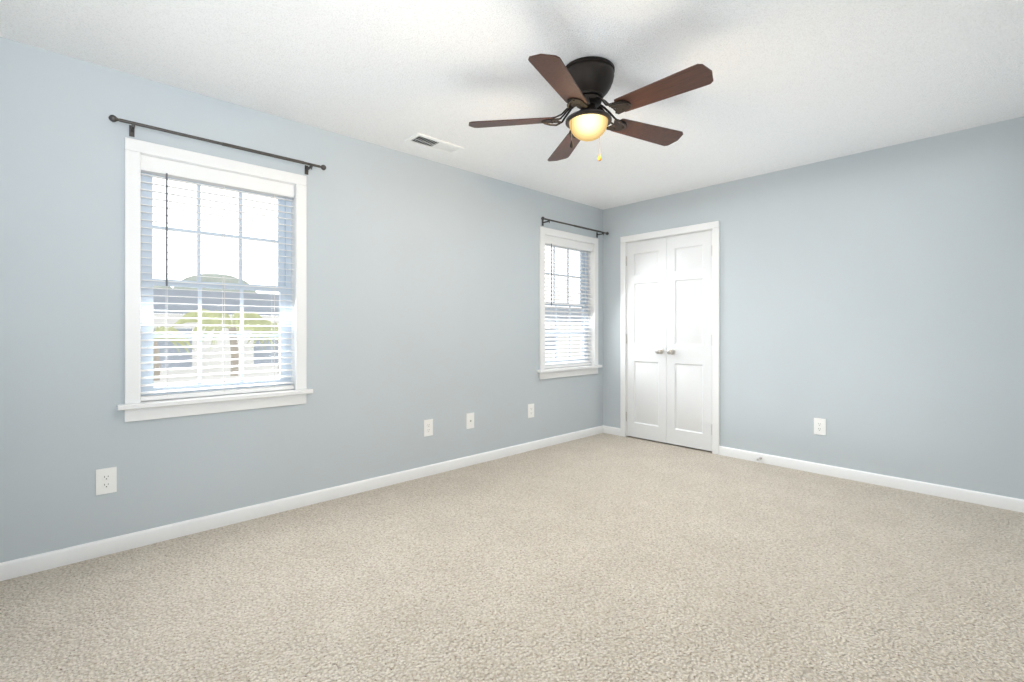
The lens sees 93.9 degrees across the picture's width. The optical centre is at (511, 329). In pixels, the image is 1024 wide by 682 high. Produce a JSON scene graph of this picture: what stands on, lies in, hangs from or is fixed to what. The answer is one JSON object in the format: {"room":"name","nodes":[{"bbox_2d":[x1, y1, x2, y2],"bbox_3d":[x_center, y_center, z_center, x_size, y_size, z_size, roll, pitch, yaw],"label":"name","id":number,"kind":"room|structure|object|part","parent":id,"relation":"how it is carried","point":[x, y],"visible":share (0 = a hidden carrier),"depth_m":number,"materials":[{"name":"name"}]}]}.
{"room":"empty bedroom","nodes":[
{"label":"empty bedroom","id":0,"kind":"room"},
{"bbox_2d":[0,37,602,562],"bbox_3d":[-0.777,-0.096,3.674,5.018,2.440,0.140,0,0,-43],"label":"wall","id":1,"kind":"structure","parent":0,"point":[422,289],"depth_m":2.90,"materials":[{"name":"blue paint"}]},
{"bbox_2d":[96,467,116,494],"bbox_3d":[-2.030,0.756,2.395,0.080,0.127,0.009,0,0,-43],"label":"electrical outlet","id":2,"kind":"object","parent":1,"relation":"attached to","point":[106,480],"visible":1,"depth_m":2.39,"materials":[{"name":"white plastic"}]},
{"bbox_2d":[117,137,312,421],"bbox_3d":[-1.683,-0.255,2.790,0.965,1.453,0.188,0,0,-43],"label":"window","id":3,"kind":"structure","parent":1,"relation":"in","point":[134,407],"depth_m":2.73,"materials":[{"name":"white wood"}]},
{"bbox_3d":[-1.725,-0.268,2.835,0.780,1.295,0.059,0,0,-43],"label":"window sash","id":4,"kind":"part","parent":3,"relation":"part of","materials":[{"name":"glass"}]},
{"bbox_2d":[141,155,294,400],"bbox_3d":[-1.676,-0.271,2.783,0.774,1.288,0.072,0,0,-43],"label":"window blind","id":5,"kind":"object","parent":3,"relation":"attached to","point":[164,168],"visible":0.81,"depth_m":2.75,"materials":[{"name":"white plastic"}]},
{"bbox_2d":[108,115,325,174],"bbox_3d":[-1.607,-1.027,2.733,1.072,0.062,0.096,0,0,-43],"label":"curtain rod","id":6,"kind":"object","parent":1,"relation":"attached to","point":[113,118],"visible":1,"depth_m":2.64,"materials":[{"name":"grey metal"}]},
{"bbox_2d":[0,425,607,580],"bbox_3d":[-0.724,1.085,3.618,4.738,0.078,0.014,0,0,-43],"label":"baseboard","id":7,"kind":"structure","parent":1,"relation":"attached to","point":[15,568],"depth_m":2.80,"materials":[{"name":"white wood"}]},
{"bbox_2d":[424,419,432,436],"bbox_3d":[-0.645,0.756,3.696,0.080,0.127,0.009,0,0,-43],"label":"electrical outlet","id":8,"kind":"object","parent":1,"relation":"attached to","point":[428,427],"visible":1,"depth_m":3.69,"materials":[{"name":"white plastic"}]},
{"bbox_2d":[466,413,473,428],"bbox_3d":[-0.343,0.756,3.974,0.080,0.127,0.016,0,0,-43],"label":"outlet","id":9,"kind":"object","parent":1,"relation":"attached to","point":[469,420],"visible":1,"depth_m":3.97,"materials":[{"name":"white plastic"}]},
{"bbox_2d":[528,404,533,417],"bbox_3d":[0.179,0.756,4.469,0.080,0.127,0.009,0,0,-43],"label":"electrical outlet","id":10,"kind":"object","parent":1,"relation":"attached to","point":[530,410],"visible":1,"depth_m":4.46,"materials":[{"name":"white plastic"}]},
{"bbox_2d":[537,226,601,378],"bbox_3d":[0.558,-0.255,4.894,0.965,1.453,0.188,0,0,-43],"label":"window","id":11,"kind":"structure","parent":1,"relation":"in","point":[549,373],"depth_m":4.97,"materials":[{"name":"white wood"}]},
{"bbox_3d":[0.516,-0.268,4.939,0.780,1.295,0.059,0,0,-43],"label":"window sash","id":12,"kind":"part","parent":11,"relation":"part of","materials":[{"name":"glass"}]},
{"bbox_2d":[545,235,592,367],"bbox_3d":[0.565,-0.271,4.887,0.774,1.288,0.072,0,0,-43],"label":"window blind","id":13,"kind":"object","parent":11,"relation":"attached to","point":[556,242],"visible":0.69,"depth_m":4.89,"materials":[{"name":"white plastic"}]},
{"bbox_2d":[541,217,608,237],"bbox_3d":[0.638,-1.027,4.841,1.049,0.062,0.096,0,0,-43],"label":"curtain rod","id":14,"kind":"object","parent":1,"relation":"attached to","point":[596,231],"visible":1,"depth_m":4.79,"materials":[{"name":"grey metal"}]},
{"bbox_2d":[0,433,1023,681],"bbox_3d":[0.408,1.175,2.413,5.018,0.100,3.600,0,0,-43],"label":"floor","id":15,"kind":"structure","parent":0,"point":[604,557],"depth_m":2.09,"materials":[{"name":"beige carpet"}]},
{"bbox_2d":[0,0,1023,209],"bbox_3d":[0.408,-1.365,2.413,5.018,0.100,3.600,0,0,-43],"label":"ceiling","id":16,"kind":"structure","parent":0,"point":[795,83],"depth_m":2.40,"materials":[{"name":"white paint"}]},
{"bbox_2d":[404,133,463,154],"bbox_3d":[-0.544,-1.310,3.385,0.390,0.012,0.170,0,0,-43],"label":"ceiling vent","id":17,"kind":"object","parent":16,"relation":"in","point":[429,142],"visible":1,"depth_m":3.37,"materials":[{"name":"white metal"}]},
{"bbox_2d":[469,54,712,160],"bbox_3d":[0.421,-1.095,2.399,1.187,0.440,1.157,0,0,-43],"label":"ceiling fan","id":18,"kind":"object","parent":16,"relation":"hanging from","point":[583,84],"visible":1,"depth_m":2.33,"materials":[{"name":"brown wood"}]},
{"bbox_3d":[0.388,-1.011,2.426,0.194,0.093,0.194,0,0,-43],"label":"globe","id":19,"kind":"part","parent":18,"relation":"part of"},
{"bbox_2d":[603,116,1023,499],"bbox_3d":[2.233,-0.096,4.032,0.140,2.440,3.460,0,0,-43],"label":"wall","id":20,"kind":"structure","parent":0,"point":[872,307],"depth_m":3.49,"materials":[{"name":"blue paint"}]},
{"bbox_2d":[626,237,666,442],"bbox_3d":[1.345,0.100,4.850,0.104,2.020,0.458,0,0,-43],"label":"closet door","id":21,"kind":"structure","parent":20,"relation":"in","point":[646,342],"depth_m":4.85,"materials":[{"name":"white wood"}]},
{"bbox_2d":[620,221,719,454],"bbox_3d":[1.560,0.071,4.736,0.158,2.106,1.045,0,0,-43],"label":"trim","id":22,"kind":"structure","parent":20,"relation":"attached to","point":[714,226],"depth_m":4.42,"materials":[{"name":"white wood"}]},
{"bbox_2d":[667,230,711,450],"bbox_3d":[1.661,0.100,4.515,0.104,2.020,0.458,0,0,-43],"label":"closet door","id":23,"kind":"structure","parent":20,"relation":"in","point":[689,339],"depth_m":4.52,"materials":[{"name":"white wood"}]},
{"bbox_2d":[814,418,825,435],"bbox_3d":[2.405,0.756,3.740,0.009,0.127,0.080,0,0,-43],"label":"electrical outlet","id":24,"kind":"object","parent":20,"relation":"attached to","point":[819,426],"visible":1,"depth_m":3.74,"materials":[{"name":"white plastic"}]},
{"bbox_2d":[719,446,1023,512],"bbox_3d":[2.560,1.085,3.571,0.014,0.078,2.022,0,0,-43],"label":"baseboard","id":25,"kind":"structure","parent":20,"relation":"attached to","point":[992,500],"depth_m":3.43,"materials":[{"name":"white wood"}]},
{"label":"outside","id":26,"kind":"structure","parent":0,"visible":0},
{"bbox_2d":[153,177,580,315],"bbox_3d":[-10.231,-2.875,15.277,54.000,24.000,0.001,0,0,-43],"label":"sky","id":27,"kind":"structure","parent":26,"point":[209,267],"depth_m":15.85,"materials":[{"name":"white"}]},
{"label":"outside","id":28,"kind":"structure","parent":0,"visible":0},
{"bbox_2d":[153,274,256,293],"bbox_3d":[-8.537,-0.976,12.615,3.225,1.100,2.000,0,0,-43],"label":"tree","id":29,"kind":"object","parent":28,"point":[205,279],"depth_m":12.41,"materials":[{"name":"green plant"}]},
{"bbox_2d":[153,309,278,380],"bbox_3d":[-5.922,0.849,9.744,3.693,2.555,1.206,0,0,-43],"label":"palm tree","id":30,"kind":"object","parent":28,"point":[229,322],"depth_m":9.66,"materials":[{"name":"green plant"}]},
{"bbox_2d":[153,356,580,386],"bbox_3d":[-2.064,1.575,12.424,26.120,1.500,0.140,0,0,-43],"label":"fence","id":31,"kind":"object","parent":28,"point":[209,377],"depth_m":9.08,"materials":[{"name":"white"}]},
{"bbox_2d":[153,289,580,379],"bbox_3d":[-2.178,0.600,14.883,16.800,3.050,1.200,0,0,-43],"label":"house","id":32,"kind":"structure","parent":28,"point":[187,300],"depth_m":10.48,"materials":[{"name":"white"}]}
]}

